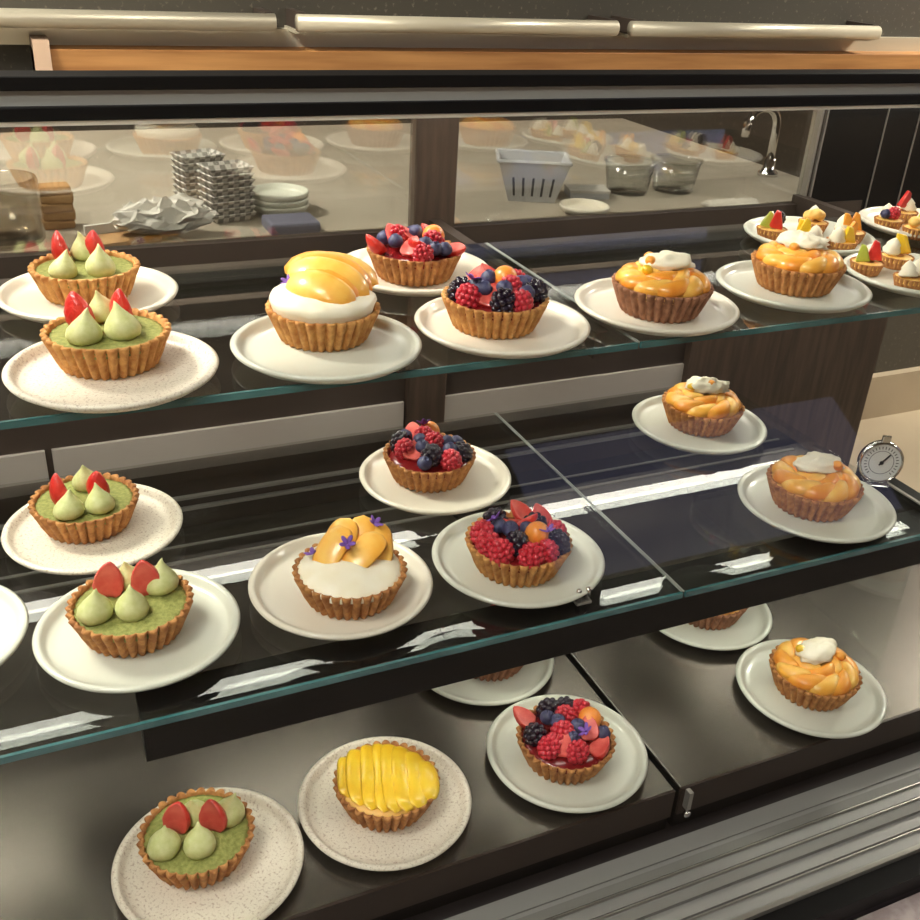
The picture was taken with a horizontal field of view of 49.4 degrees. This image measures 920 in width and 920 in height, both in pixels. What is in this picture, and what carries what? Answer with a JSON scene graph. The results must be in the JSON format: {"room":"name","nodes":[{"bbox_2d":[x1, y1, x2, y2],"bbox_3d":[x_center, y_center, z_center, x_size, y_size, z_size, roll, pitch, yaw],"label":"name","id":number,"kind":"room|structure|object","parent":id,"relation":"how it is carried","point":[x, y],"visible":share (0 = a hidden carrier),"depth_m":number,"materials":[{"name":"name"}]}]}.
{"room":"food shop","nodes":[
{"label":"food shop","id":0,"kind":"room"},
{"bbox_2d":[0,0,919,372],"bbox_3d":[-0.046,-1.120,2.297,7.000,2.700,0.100,-9,31,-22],"label":"wall","id":1,"kind":"structure","parent":0,"point":[721,131],"depth_m":2.56,"materials":[{"name":"paint"}]},
{"bbox_2d":[0,7,276,32],"bbox_3d":[-1.298,-0.771,1.720,1.971,0.042,0.117,-9,31,-22],"label":"light tube","id":2,"kind":"object","parent":1,"relation":"attached to","point":[261,20],"visible":1,"depth_m":1.95,"materials":[{"name":"silver metal"}]},
{"bbox_2d":[284,8,619,37],"bbox_3d":[-0.001,-0.984,2.260,0.777,0.042,0.117,-9,31,-22],"label":"light tube","id":3,"kind":"object","parent":1,"relation":"attached to","point":[297,21],"visible":0.99,"depth_m":2.20,"materials":[{"name":"silver metal"}]},
{"bbox_2d":[0,28,919,69],"bbox_3d":[-0.195,-0.890,2.219,4.200,0.112,0.110,-9,31,-22],"label":"wood ledge","id":4,"kind":"object","parent":1,"relation":"attached to","point":[283,49],"visible":0.56,"depth_m":2.25,"materials":[{"name":"brown wood"}]},
{"bbox_2d":[611,15,881,40],"bbox_3d":[0.748,-1.107,2.572,0.780,0.042,0.117,-9,31,-22],"label":"light tube","id":5,"kind":"object","parent":1,"relation":"attached to","point":[629,27],"visible":0.94,"depth_m":2.51,"materials":[{"name":"silver metal"}]},
{"bbox_2d":[861,366,919,419],"bbox_3d":[1.584,-0.247,3.541,3.140,0.160,0.030,-9,31,-22],"label":"trim","id":6,"kind":"structure","parent":1,"relation":"attached to","point":[892,392],"depth_m":3.49,"materials":[{"name":"beige wood"}]},
{"bbox_2d":[848,410,919,492],"bbox_3d":[0.693,0.991,1.355,7.000,0.050,5.900,-9,31,-22],"label":"floor","id":7,"kind":"structure","parent":0,"point":[904,428],"depth_m":3.38,"materials":[{"name":"beige tile"}]},
{"bbox_2d":[0,118,798,252],"bbox_3d":[-0.842,0.073,1.705,2.940,1.075,0.750,-9,31,-22],"label":"countertop","id":8,"kind":"structure","parent":7,"relation":"on","point":[355,176],"depth_m":1.71,"materials":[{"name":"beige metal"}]},
{"bbox_2d":[0,169,45,249],"bbox_3d":[-0.559,-0.305,1.220,0.092,0.078,0.092,-9,31,-22],"label":"glass jar","id":9,"kind":"object","parent":8,"relation":"on","point":[32,178],"visible":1,"depth_m":1.23,"materials":[{"name":"glass"}]},
{"bbox_2d":[36,182,75,229],"bbox_3d":[-0.520,-0.328,1.290,0.044,0.055,0.031,-9,31,-22],"label":"packet","id":10,"kind":"object","parent":8,"relation":"on","point":[57,199],"visible":0.91,"depth_m":1.28,"materials":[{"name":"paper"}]},
{"bbox_2d":[83,222,161,246],"bbox_3d":[-0.425,-0.286,1.262,0.080,0.018,0.050,-18,35,-34],"label":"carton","id":11,"kind":"object","parent":8,"relation":"on","point":[109,235],"visible":0.54,"depth_m":1.26,"materials":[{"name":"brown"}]},
{"bbox_2d":[110,193,219,234],"bbox_3d":[-0.375,-0.315,1.274,0.139,0.050,0.075,-9,31,-22],"label":"crumpled paper","id":12,"kind":"object","parent":8,"relation":"on","point":[178,213],"visible":1,"depth_m":1.25,"materials":[{"name":"grey paper"}]},
{"bbox_2d":[212,211,255,223],"bbox_3d":[-0.319,-0.338,1.375,0.063,0.012,0.046,-17,34,-34],"label":"paper tray","id":13,"kind":"object","parent":8,"relation":"on","point":[241,216],"visible":0.53,"depth_m":1.36,"materials":[{"name":"paper"}]},
{"bbox_2d":[203,204,255,215],"bbox_3d":[-0.318,-0.345,1.371,0.063,0.012,0.046,-17,34,-33],"label":"paper tray","id":14,"kind":"object","parent":13,"relation":"on","point":[236,210],"visible":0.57,"depth_m":1.36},
{"bbox_2d":[199,196,255,209],"bbox_3d":[-0.318,-0.353,1.367,0.063,0.012,0.046,-17,34,-33],"label":"paper tray","id":15,"kind":"object","parent":14,"relation":"on","point":[240,203],"visible":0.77,"depth_m":1.35,"materials":[{"name":"paper"}]},
{"bbox_2d":[198,190,255,202],"bbox_3d":[-0.317,-0.361,1.363,0.063,0.012,0.046,-19,35,-36],"label":"paper tray","id":16,"kind":"object","parent":15,"relation":"on","point":[243,196],"visible":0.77,"depth_m":1.35,"materials":[{"name":"paper"}]},
{"bbox_2d":[198,183,254,196],"bbox_3d":[-0.317,-0.368,1.359,0.063,0.012,0.046,-17,35,-34],"label":"paper tray","id":17,"kind":"object","parent":16,"relation":"on","point":[238,190],"visible":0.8,"depth_m":1.34,"materials":[{"name":"paper"}]},
{"bbox_2d":[197,176,254,189],"bbox_3d":[-0.316,-0.376,1.354,0.063,0.012,0.046,-19,36,-36],"label":"paper tray","id":18,"kind":"object","parent":17,"relation":"on","point":[241,183],"visible":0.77,"depth_m":1.34,"materials":[{"name":"paper"}]},
{"bbox_2d":[197,170,254,182],"bbox_3d":[-0.316,-0.384,1.350,0.063,0.012,0.046,-19,35,-36],"label":"paper tray","id":19,"kind":"object","parent":18,"relation":"on","point":[243,176],"visible":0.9,"depth_m":1.33,"materials":[{"name":"paper"}]},
{"bbox_2d":[196,159,253,176],"bbox_3d":[-0.316,-0.392,1.346,0.063,0.012,0.046,-17,34,-33],"label":"paper tray","id":20,"kind":"object","parent":19,"relation":"on","point":[228,167],"visible":1,"depth_m":1.34,"materials":[{"name":"paper"}]},
{"bbox_2d":[253,201,308,214],"bbox_3d":[-0.257,-0.361,1.425,0.084,0.014,0.084,-9,31,-22],"label":"plate","id":21,"kind":"object","parent":8,"relation":"on","point":[263,210],"visible":0.44,"depth_m":1.39,"materials":[{"name":"grey"}]},
{"bbox_2d":[252,196,308,208],"bbox_3d":[-0.256,-0.368,1.421,0.084,0.014,0.084,-9,31,-22],"label":"plate","id":22,"kind":"object","parent":21,"relation":"on","point":[275,205],"visible":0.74,"depth_m":1.39,"materials":[{"name":"grey"}]},
{"bbox_2d":[252,183,308,202],"bbox_3d":[-0.256,-0.376,1.417,0.084,0.014,0.084,-9,31,-22],"label":"plate","id":23,"kind":"object","parent":22,"relation":"on","point":[267,192],"visible":0.89,"depth_m":1.43,"materials":[{"name":"grey"}]},
{"bbox_2d":[261,212,320,235],"bbox_3d":[-0.227,-0.317,1.345,0.068,0.016,0.056,-9,31,-22],"label":"napkin","id":24,"kind":"object","parent":8,"relation":"on","point":[303,222],"visible":0.96,"depth_m":1.33,"materials":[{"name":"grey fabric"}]},
{"bbox_2d":[495,148,572,202],"bbox_3d":[0.112,-0.444,1.566,0.116,0.065,0.092,3,28,-1],"label":"basket","id":25,"kind":"object","parent":8,"relation":"on","point":[539,176],"visible":1,"depth_m":1.54,"materials":[{"name":"white plastic"}]},
{"bbox_2d":[559,198,609,215],"bbox_3d":[0.187,-0.378,1.506,0.076,0.014,0.076,-9,31,-22],"label":"saucer","id":26,"kind":"object","parent":8,"relation":"on","point":[573,206],"visible":0.96,"depth_m":1.52,"materials":[{"name":"beige"}]},
{"bbox_2d":[564,183,610,199],"bbox_3d":[0.204,-0.431,1.607,0.066,0.014,0.046,-1,28,-7],"label":"box","id":27,"kind":"object","parent":8,"relation":"on","point":[586,191],"visible":1,"depth_m":1.59,"materials":[{"name":"plastic"}]},
{"bbox_2d":[604,154,657,195],"bbox_3d":[0.276,-0.465,1.638,0.087,0.052,0.087,-9,31,-22],"label":"glass bowl","id":28,"kind":"object","parent":8,"relation":"on","point":[606,159],"visible":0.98,"depth_m":1.63,"materials":[{"name":"glass"}]},
{"bbox_2d":[650,153,703,194],"bbox_3d":[0.358,-0.476,1.667,0.087,0.052,0.087,-9,31,-22],"label":"glass bowl","id":29,"kind":"object","parent":8,"relation":"on","point":[653,158],"visible":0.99,"depth_m":1.66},
{"bbox_2d":[701,197,759,206],"bbox_3d":[0.433,-0.412,1.597,0.090,0.014,0.036,-9,31,-22],"label":"folded cloth","id":30,"kind":"object","parent":8,"relation":"on","point":[731,201],"visible":0.75,"depth_m":1.59,"materials":[{"name":"beige"}]},
{"bbox_2d":[741,111,780,177],"bbox_3d":[0.539,-0.571,1.787,0.092,0.126,0.036,-9,31,-22],"label":"tap","id":31,"kind":"object","parent":8,"relation":"on","point":[768,169],"visible":0.84,"depth_m":1.79,"materials":[{"name":"silver metal"}]},
{"label":"paper tray","id":32,"kind":"object","parent":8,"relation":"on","visible":0},
{"bbox_2d":[172,190,201,199],"bbox_3d":[-0.370,-0.378,1.427,0.063,0.012,0.046,-19,35,-36],"label":"paper tray","id":33,"kind":"object","parent":32,"relation":"on","point":[174,191],"visible":0.07,"depth_m":1.40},
{"bbox_2d":[172,183,201,195],"bbox_3d":[-0.369,-0.386,1.422,0.063,0.012,0.046,-18,35,-35],"label":"paper tray","id":34,"kind":"object","parent":33,"relation":"on","point":[192,192],"visible":0.33,"depth_m":1.40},
{"bbox_2d":[172,177,200,189],"bbox_3d":[-0.369,-0.394,1.418,0.063,0.012,0.046,-17,35,-34],"label":"paper tray","id":35,"kind":"object","parent":34,"relation":"on","point":[188,186],"visible":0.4,"depth_m":1.40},
{"bbox_2d":[171,170,199,182],"bbox_3d":[-0.368,-0.401,1.414,0.063,0.012,0.046,-18,35,-35],"label":"paper tray","id":36,"kind":"object","parent":35,"relation":"on","point":[193,179],"visible":0.37,"depth_m":1.39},
{"bbox_2d":[171,164,200,176],"bbox_3d":[-0.368,-0.409,1.410,0.063,0.012,0.046,-17,35,-34],"label":"paper tray","id":37,"kind":"object","parent":36,"relation":"on","point":[188,173],"visible":0.37,"depth_m":1.39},
{"bbox_2d":[170,158,224,170],"bbox_3d":[-0.368,-0.417,1.406,0.063,0.012,0.046,-17,34,-33],"label":"paper tray","id":38,"kind":"object","parent":37,"relation":"on","point":[192,166],"visible":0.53,"depth_m":1.38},
{"bbox_2d":[169,148,225,163],"bbox_3d":[-0.367,-0.425,1.402,0.063,0.012,0.046,-19,36,-36],"label":"paper tray","id":39,"kind":"object","parent":38,"relation":"on","point":[205,154],"visible":0.93,"depth_m":1.40,"materials":[{"name":"paper"}]},
{"bbox_2d":[0,69,919,919],"bbox_3d":[0.162,0.217,1.274,2.300,1.333,0.840,-9,31,-22],"label":"display case","id":40,"kind":"object","parent":7,"relation":"on","point":[843,843],"visible":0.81,"depth_m":1.14,"materials":[{"name":"grey"}]},
{"bbox_2d":[0,243,638,429],"bbox_3d":[-0.397,-0.107,0.900,1.094,0.006,0.350,-9,31,-22],"label":"glass shelf","id":41,"kind":"object","parent":40,"relation":"on","point":[70,416],"visible":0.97,"depth_m":0.84,"materials":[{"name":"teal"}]},
{"bbox_2d":[0,266,177,323],"bbox_3d":[-0.364,-0.162,0.984,0.170,0.014,0.170,3,28,-1],"label":"dinner plate","id":42,"kind":"object","parent":41,"relation":"on","point":[20,296],"visible":0.51,"depth_m":0.98,"materials":[{"name":"beige"}]},
{"bbox_2d":[27,230,140,305],"bbox_3d":[-0.367,-0.190,0.978,0.105,0.058,0.104,-22,37,-38],"label":"tart","id":43,"kind":"object","parent":42,"relation":"on","point":[84,269],"visible":0.94,"depth_m":0.96,"materials":[{"name":"food"}]},
{"bbox_2d":[1,331,218,412],"bbox_3d":[-0.286,-0.074,0.828,0.170,0.014,0.170,-17,34,-33],"label":"dinner plate","id":44,"kind":"object","parent":41,"relation":"on","point":[186,363],"visible":0.73,"depth_m":0.81,"materials":[{"name":"ceramic"}]},
{"bbox_2d":[39,288,171,379],"bbox_3d":[-0.294,-0.110,0.834,0.105,0.060,0.104,11,29,14],"label":"tart","id":45,"kind":"object","parent":44,"relation":"on","point":[105,338],"visible":1,"depth_m":0.82,"materials":[{"name":"food"}]},
{"bbox_2d":[230,315,421,383],"bbox_3d":[-0.119,-0.101,0.898,0.170,0.014,0.170,11,29,15],"label":"dinner plate","id":46,"kind":"object","parent":41,"relation":"on","point":[391,345],"visible":0.75,"depth_m":0.88,"materials":[{"name":"grey"}]},
{"bbox_2d":[265,251,380,351],"bbox_3d":[-0.124,-0.146,0.907,0.108,0.074,0.108,3,28,-1],"label":"tart","id":47,"kind":"object","parent":46,"relation":"on","point":[326,301],"visible":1,"depth_m":0.88,"materials":[{"name":"orange food"}]},
{"bbox_2d":[348,248,487,296],"bbox_3d":[-0.051,-0.208,1.104,0.170,0.014,0.170,1,28,-5],"label":"dinner plate","id":48,"kind":"object","parent":41,"relation":"on","point":[467,262],"visible":0.33,"depth_m":1.07,"materials":[{"name":"beige"}]},
{"bbox_2d":[366,223,465,286],"bbox_3d":[-0.049,-0.227,1.085,0.107,0.055,0.104,1,28,-5],"label":"tart","id":49,"kind":"object","parent":48,"relation":"on","point":[417,255],"visible":1,"depth_m":1.06,"materials":[{"name":"red food"}]},
{"bbox_2d":[414,297,590,358],"bbox_3d":[0.041,-0.130,0.968,0.170,0.014,0.170,-6,30,-18],"label":"dinner plate","id":50,"kind":"object","parent":41,"relation":"on","point":[560,328],"visible":0.7,"depth_m":0.95,"materials":[{"name":"beige"}]},
{"bbox_2d":[441,263,549,339],"bbox_3d":[0.034,-0.157,0.961,0.104,0.058,0.105,-19,36,-36],"label":"tart","id":51,"kind":"object","parent":50,"relation":"on","point":[504,302],"visible":1,"depth_m":0.93,"materials":[{"name":"red food"}]},
{"bbox_2d":[0,495,675,919],"bbox_3d":[-0.414,0.296,1.097,1.091,0.058,0.668,-9,31,-22],"label":"steel tray","id":52,"kind":"object","parent":40,"relation":"on","point":[66,815],"visible":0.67,"depth_m":1.02,"materials":[{"name":"silver"}]},
{"bbox_2d":[111,787,303,919],"bbox_3d":[-0.228,0.366,0.911,0.170,0.014,0.170,23,34,32],"label":"dinner plate","id":53,"kind":"object","parent":52,"relation":"on","point":[270,868],"visible":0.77,"depth_m":0.89,"materials":[{"name":"ceramic"}]},
{"bbox_2d":[136,787,254,889],"bbox_3d":[-0.239,0.336,0.907,0.104,0.061,0.105,12,29,16],"label":"tart","id":54,"kind":"object","parent":53,"relation":"on","point":[194,839],"visible":1,"depth_m":0.90,"materials":[{"name":"food"}]},
{"bbox_2d":[298,736,471,870],"bbox_3d":[-0.074,0.337,0.984,0.170,0.014,0.170,5,28,3],"label":"dinner plate","id":55,"kind":"object","parent":52,"relation":"on","point":[322,816],"visible":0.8,"depth_m":0.96,"materials":[{"name":"ceramic"}]},
{"bbox_2d":[332,740,439,832],"bbox_3d":[-0.072,0.319,0.979,0.104,0.041,0.104,3,28,-1],"label":"tart","id":56,"kind":"object","parent":55,"relation":"on","point":[386,786],"visible":1,"depth_m":0.96,"materials":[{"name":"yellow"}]},
{"bbox_2d":[431,613,553,705],"bbox_3d":[0.026,0.235,1.184,0.170,0.014,0.170,13,30,17],"label":"dinner plate","id":57,"kind":"object","parent":52,"relation":"on","point":[530,678],"visible":0.33,"depth_m":1.14,"materials":[{"name":"grey"}]},
{"bbox_2d":[474,605,523,681],"bbox_3d":[0.035,0.211,1.173,0.104,0.058,0.105,-4,29,-14],"label":"tart","id":58,"kind":"object","parent":57,"relation":"on","point":[505,674],"visible":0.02,"depth_m":1.15,"materials":[{"name":"brown food"}]},
{"bbox_2d":[486,694,647,812],"bbox_3d":[0.112,0.309,1.056,0.170,0.014,0.170,6,28,5],"label":"dinner plate","id":59,"kind":"object","parent":52,"relation":"on","point":[625,772],"visible":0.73,"depth_m":1.03,"materials":[{"name":"grey"}]},
{"bbox_2d":[513,696,615,784],"bbox_3d":[0.110,0.286,1.039,0.105,0.061,0.104,-6,30,-17],"label":"tart","id":60,"kind":"object","parent":59,"relation":"on","point":[565,739],"visible":1,"depth_m":1.02,"materials":[{"name":"red food"}]},
{"bbox_2d":[0,413,682,764],"bbox_3d":[-0.369,0.118,0.922,1.094,0.006,0.420,-9,31,-22],"label":"glass shelf","id":61,"kind":"object","parent":40,"relation":"on","point":[52,747],"visible":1,"depth_m":0.83,"materials":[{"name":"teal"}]},
{"bbox_2d":[0,585,28,665],"bbox_3d":[-0.448,0.151,0.830,0.170,0.014,0.170,5,28,3],"label":"dinner plate","id":62,"kind":"object","parent":61,"relation":"on","point":[14,617],"visible":1,"depth_m":0.86,"materials":[{"name":"grey"}]},
{"bbox_2d":[1,483,182,574],"bbox_3d":[-0.362,0.069,0.993,0.170,0.014,0.170,17,31,24],"label":"dinner plate","id":63,"kind":"object","parent":61,"relation":"on","point":[156,520],"visible":0.62,"depth_m":0.97,"materials":[{"name":"ceramic"}]},
{"bbox_2d":[27,465,139,544],"bbox_3d":[-0.372,0.037,0.991,0.105,0.061,0.104,-1,28,-8],"label":"tart","id":64,"kind":"object","parent":63,"relation":"on","point":[86,506],"visible":1,"depth_m":0.97,"materials":[{"name":"food"}]},
{"bbox_2d":[32,569,239,693],"bbox_3d":[-0.275,0.146,0.859,0.170,0.014,0.170,-14,33,-29],"label":"dinner plate","id":65,"kind":"object","parent":61,"relation":"on","point":[211,624],"visible":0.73,"depth_m":0.83,"materials":[{"name":"grey"}]},
{"bbox_2d":[65,558,193,658],"bbox_3d":[-0.279,0.119,0.848,0.104,0.060,0.105,9,29,10],"label":"tart","id":66,"kind":"object","parent":65,"relation":"on","point":[126,610],"visible":1,"depth_m":0.83,"materials":[{"name":"food"}]},
{"bbox_2d":[248,533,432,640],"bbox_3d":[-0.110,0.117,0.930,0.170,0.014,0.170,-3,29,-11],"label":"dinner plate","id":67,"kind":"object","parent":61,"relation":"on","point":[273,591],"visible":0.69,"depth_m":0.91,"materials":[{"name":"beige"}]},
{"bbox_2d":[292,514,407,619],"bbox_3d":[-0.100,0.093,0.906,0.105,0.071,0.104,10,29,12],"label":"tart","id":68,"kind":"object","parent":67,"relation":"on","point":[354,571],"visible":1,"depth_m":0.89,"materials":[{"name":"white food"}]},
{"bbox_2d":[339,535,355,548],"bbox_3d":[-0.100,0.074,0.890,0.014,0.004,0.015,11,57,2],"label":"flower","id":69,"kind":"object","parent":68,"relation":"on","point":[345,541],"depth_m":0.89,"materials":[{"name":"purple plant"}]},
{"bbox_2d":[359,445,510,515],"bbox_3d":[-0.028,0.020,1.120,0.170,0.014,0.170,-11,31,-25],"label":"dinner plate","id":70,"kind":"object","parent":61,"relation":"on","point":[488,479],"visible":0.59,"depth_m":1.10,"materials":[{"name":"beige"}]},
{"bbox_2d":[383,418,475,492],"bbox_3d":[-0.034,-0.008,1.113,0.104,0.059,0.105,14,30,18],"label":"tart","id":71,"kind":"object","parent":70,"relation":"on","point":[422,458],"visible":1,"depth_m":1.09,"materials":[{"name":"red food"}]},
{"bbox_2d":[432,510,604,608],"bbox_3d":[0.057,0.098,0.985,0.170,0.014,0.170,-5,29,-15],"label":"dinner plate","id":72,"kind":"object","parent":61,"relation":"on","point":[584,567],"visible":0.63,"depth_m":0.96,"materials":[{"name":"grey"}]},
{"bbox_2d":[465,499,572,587],"bbox_3d":[0.057,0.075,0.966,0.105,0.061,0.104,9,29,11],"label":"tart","id":73,"kind":"object","parent":72,"relation":"on","point":[520,547],"visible":1,"depth_m":0.94,"materials":[{"name":"red food"}]},
{"bbox_2d":[135,509,919,707],"bbox_3d":[0.130,0.130,0.973,0.860,0.011,0.018,-9,31,-22],"label":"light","id":74,"kind":"object","parent":40,"relation":"attached to","point":[201,684],"depth_m":0.91,"materials":[{"name":"black"}]},
{"bbox_2d":[444,751,919,919],"bbox_3d":[0.146,0.441,0.966,1.970,0.028,0.104,-9,31,-22],"label":"vent grille","id":75,"kind":"object","parent":40,"relation":"attached to","point":[774,860],"depth_m":1.02,"materials":[{"name":"grey"}]},
{"bbox_2d":[452,428,919,825],"bbox_3d":[0.398,0.165,1.433,0.671,0.058,0.663,-9,31,-22],"label":"steel tray","id":76,"kind":"object","parent":40,"relation":"in","point":[688,707],"visible":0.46,"depth_m":1.25,"materials":[{"name":"silver"}]},
{"bbox_2d":[682,788,693,817],"bbox_3d":[0.236,0.355,1.035,0.008,0.034,0.010,-9,31,-22],"label":"stud","id":77,"kind":"object","parent":76,"relation":"attached to","point":[688,797],"visible":1,"depth_m":1.03,"materials":[{"name":"silver metal"}]},
{"bbox_2d":[660,603,771,650],"bbox_3d":[0.315,0.195,1.292,0.170,0.014,0.170,9,29,10],"label":"dinner plate","id":78,"kind":"object","parent":76,"relation":"on","point":[755,624],"visible":0.41,"depth_m":1.25,"materials":[{"name":"grey"}]},
{"bbox_2d":[688,608,747,630],"bbox_3d":[0.318,0.170,1.279,0.104,0.060,0.105,-7,30,-19],"label":"tart","id":79,"kind":"object","parent":78,"relation":"on","point":[723,621],"visible":0.12,"depth_m":1.25,"materials":[{"name":"orange"}]},
{"bbox_2d":[736,639,886,738],"bbox_3d":[0.407,0.267,1.167,0.170,0.014,0.170,-18,35,-35],"label":"dinner plate","id":80,"kind":"object","parent":76,"relation":"on","point":[863,712],"visible":0.7,"depth_m":1.14,"materials":[{"name":"grey"}]},
{"bbox_2d":[769,637,862,711],"bbox_3d":[0.411,0.241,1.157,0.105,0.061,0.105,3,28,-1],"label":"tart","id":81,"kind":"object","parent":80,"relation":"on","point":[813,673],"visible":1,"depth_m":1.14,"materials":[{"name":"orange"}]},
{"bbox_2d":[486,242,919,347],"bbox_3d":[0.503,-0.255,1.275,0.875,0.006,0.350,-9,31,-22],"label":"glass shelf","id":82,"kind":"object","parent":40,"relation":"on","point":[764,329],"visible":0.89,"depth_m":1.04,"materials":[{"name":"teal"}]},
{"bbox_2d":[574,277,739,336],"bbox_3d":[0.203,-0.158,1.040,0.170,0.014,0.170,27,36,37],"label":"dinner plate","id":83,"kind":"object","parent":82,"relation":"on","point":[597,298],"visible":0.62,"depth_m":1.02,"materials":[{"name":"beige"}]},
{"bbox_2d":[611,250,714,323],"bbox_3d":[0.207,-0.182,1.024,0.104,0.061,0.105,1,28,-5],"label":"tart","id":84,"kind":"object","parent":83,"relation":"on","point":[665,286],"visible":1,"depth_m":1.00,"materials":[{"name":"orange"}]},
{"bbox_2d":[716,260,872,313],"bbox_3d":[0.373,-0.193,1.124,0.170,0.014,0.170,4,28,1],"label":"dinner plate","id":85,"kind":"object","parent":82,"relation":"on","point":[739,278],"visible":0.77,"depth_m":1.10,"materials":[{"name":"grey"}]},
{"bbox_2d":[751,230,846,297],"bbox_3d":[0.379,-0.225,1.120,0.105,0.063,0.105,3,28,-1],"label":"tart","id":86,"kind":"object","parent":85,"relation":"on","point":[797,263],"visible":1,"depth_m":1.10,"materials":[{"name":"orange"}]},
{"bbox_2d":[743,216,875,255],"bbox_3d":[0.460,-0.294,1.322,0.170,0.014,0.170,-7,30,-19],"label":"dinner plate","id":87,"kind":"object","parent":82,"relation":"on","point":[791,223],"visible":0.34,"depth_m":1.34,"materials":[{"name":"grey"}]},
{"bbox_2d":[756,210,787,239],"bbox_3d":[0.407,-0.307,1.304,0.040,0.039,0.040,3,28,-1],"label":"tart","id":88,"kind":"object","parent":87,"relation":"on","point":[771,226],"visible":0.9,"depth_m":1.30,"materials":[{"name":"orange"}]},
{"bbox_2d":[796,218,823,237],"bbox_3d":[0.440,-0.285,1.265,0.040,0.040,0.040,3,28,-1],"label":"tart","id":89,"kind":"object","parent":87,"relation":"on","point":[804,225],"visible":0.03,"depth_m":1.26,"materials":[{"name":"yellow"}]},
{"bbox_2d":[798,205,828,233],"bbox_3d":[0.476,-0.324,1.347,0.040,0.034,0.040,3,28,-1],"label":"tart","id":90,"kind":"object","parent":87,"relation":"on","point":[816,215],"visible":0.65,"depth_m":1.34,"materials":[{"name":"orange"}]},
{"bbox_2d":[827,221,858,249],"bbox_3d":[0.486,-0.283,1.268,0.040,0.038,0.040,3,28,-1],"label":"tart","id":91,"kind":"object","parent":87,"relation":"on","point":[841,238],"visible":0.89,"depth_m":1.26,"materials":[{"name":"orange"}]},
{"bbox_2d":[834,212,865,243],"bbox_3d":[0.512,-0.305,1.311,0.040,0.038,0.040,3,28,-1],"label":"tart","id":92,"kind":"object","parent":87,"relation":"on","point":[845,220],"visible":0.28,"depth_m":1.31,"materials":[{"name":"orange"}]},
{"bbox_2d":[844,251,919,297],"bbox_3d":[0.542,-0.217,1.188,0.170,0.014,0.170,17,31,24],"label":"dinner plate","id":93,"kind":"object","parent":82,"relation":"on","point":[884,280],"visible":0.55,"depth_m":1.16,"materials":[{"name":"grey"}]},
{"bbox_2d":[850,240,884,276],"bbox_3d":[0.485,-0.241,1.187,0.040,0.041,0.040,3,28,-1],"label":"tart","id":94,"kind":"object","parent":93,"relation":"on","point":[868,262],"visible":0.98,"depth_m":1.18,"materials":[{"name":"orange"}]},
{"bbox_2d":[881,233,914,270],"bbox_3d":[0.533,-0.254,1.217,0.040,0.041,0.040,3,28,-1],"label":"tart","id":95,"kind":"object","parent":93,"relation":"on","point":[895,253],"visible":0.85,"depth_m":1.21,"materials":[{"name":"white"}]},
{"bbox_2d":[893,258,919,289],"bbox_3d":[0.516,-0.213,1.142,0.040,0.036,0.040,3,28,-1],"label":"tart","id":96,"kind":"object","parent":93,"relation":"on","point":[908,276],"visible":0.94,"depth_m":1.13,"materials":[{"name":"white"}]},
{"bbox_2d":[859,206,919,237],"bbox_3d":[0.648,-0.330,1.409,0.170,0.014,0.170,-11,31,-25],"label":"dinner plate","id":97,"kind":"object","parent":82,"relation":"on","point":[867,214],"visible":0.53,"depth_m":1.40,"materials":[{"name":"beige"}]},
{"bbox_2d":[874,203,903,229],"bbox_3d":[0.594,-0.336,1.382,0.040,0.034,0.040,-8,30,-21],"label":"tart","id":98,"kind":"object","parent":97,"relation":"on","point":[889,216],"visible":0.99,"depth_m":1.37,"materials":[{"name":"orange"}]},
{"bbox_2d":[897,190,918,223],"bbox_3d":[0.634,-0.362,1.426,0.040,0.043,0.040,3,28,-1],"label":"tart","id":99,"kind":"object","parent":97,"relation":"on","point":[907,206],"visible":0.56,"depth_m":1.42,"materials":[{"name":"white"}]},
{"bbox_2d":[902,214,919,240],"bbox_3d":[0.618,-0.318,1.347,0.040,0.038,0.040,3,28,-1],"label":"tart","id":100,"kind":"object","parent":97,"relation":"on","point":[913,226],"visible":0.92,"depth_m":1.34,"materials":[{"name":"orange"}]},
{"bbox_2d":[496,412,919,596],"bbox_3d":[0.293,0.009,1.198,0.354,0.006,0.420,-9,31,-22],"label":"glass shelf","id":101,"kind":"object","parent":40,"relation":"on","point":[835,557],"visible":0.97,"depth_m":1.02,"materials":[{"name":"grey"}]},
{"bbox_2d":[632,395,767,454],"bbox_3d":[0.304,-0.044,1.277,0.170,0.014,0.170,-7,30,-19],"label":"dinner plate","id":102,"kind":"object","parent":101,"relation":"on","point":[649,415],"visible":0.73,"depth_m":1.26,"materials":[{"name":"grey"}]},
{"bbox_2d":[662,376,744,436],"bbox_3d":[0.309,-0.074,1.271,0.104,0.064,0.105,-2,29,-10],"label":"tart","id":103,"kind":"object","parent":102,"relation":"on","point":[703,406],"visible":1,"depth_m":1.25,"materials":[{"name":"orange"}]},
{"bbox_2d":[737,464,896,543],"bbox_3d":[0.394,0.049,1.113,0.170,0.014,0.170,27,36,37],"label":"dinner plate","id":104,"kind":"object","parent":101,"relation":"on","point":[873,516],"visible":0.61,"depth_m":1.09,"materials":[{"name":"grey"}]},
{"bbox_2d":[766,451,863,521],"bbox_3d":[0.391,0.023,1.102,0.104,0.060,0.105,20,32,27],"label":"tart","id":105,"kind":"object","parent":104,"relation":"on","point":[816,486],"visible":1,"depth_m":1.08,"materials":[{"name":"orange"}]},
{"bbox_2d":[857,435,903,487],"bbox_3d":[0.489,-0.001,1.162,0.051,0.062,0.020,5,28,3],"label":"thermometer","id":106,"kind":"object","parent":101,"relation":"on","point":[879,462],"visible":0.99,"depth_m":1.16,"materials":[{"name":"silver metal"}]},
{"bbox_2d":[855,892,919,919],"bbox_3d":[0.289,0.819,0.943,2.600,0.598,0.328,-9,31,-22],"label":"stone ledge","id":107,"kind":"object","parent":7,"relation":"on","point":[908,908],"visible":1,"depth_m":1.01,"materials":[{"name":"stone"}]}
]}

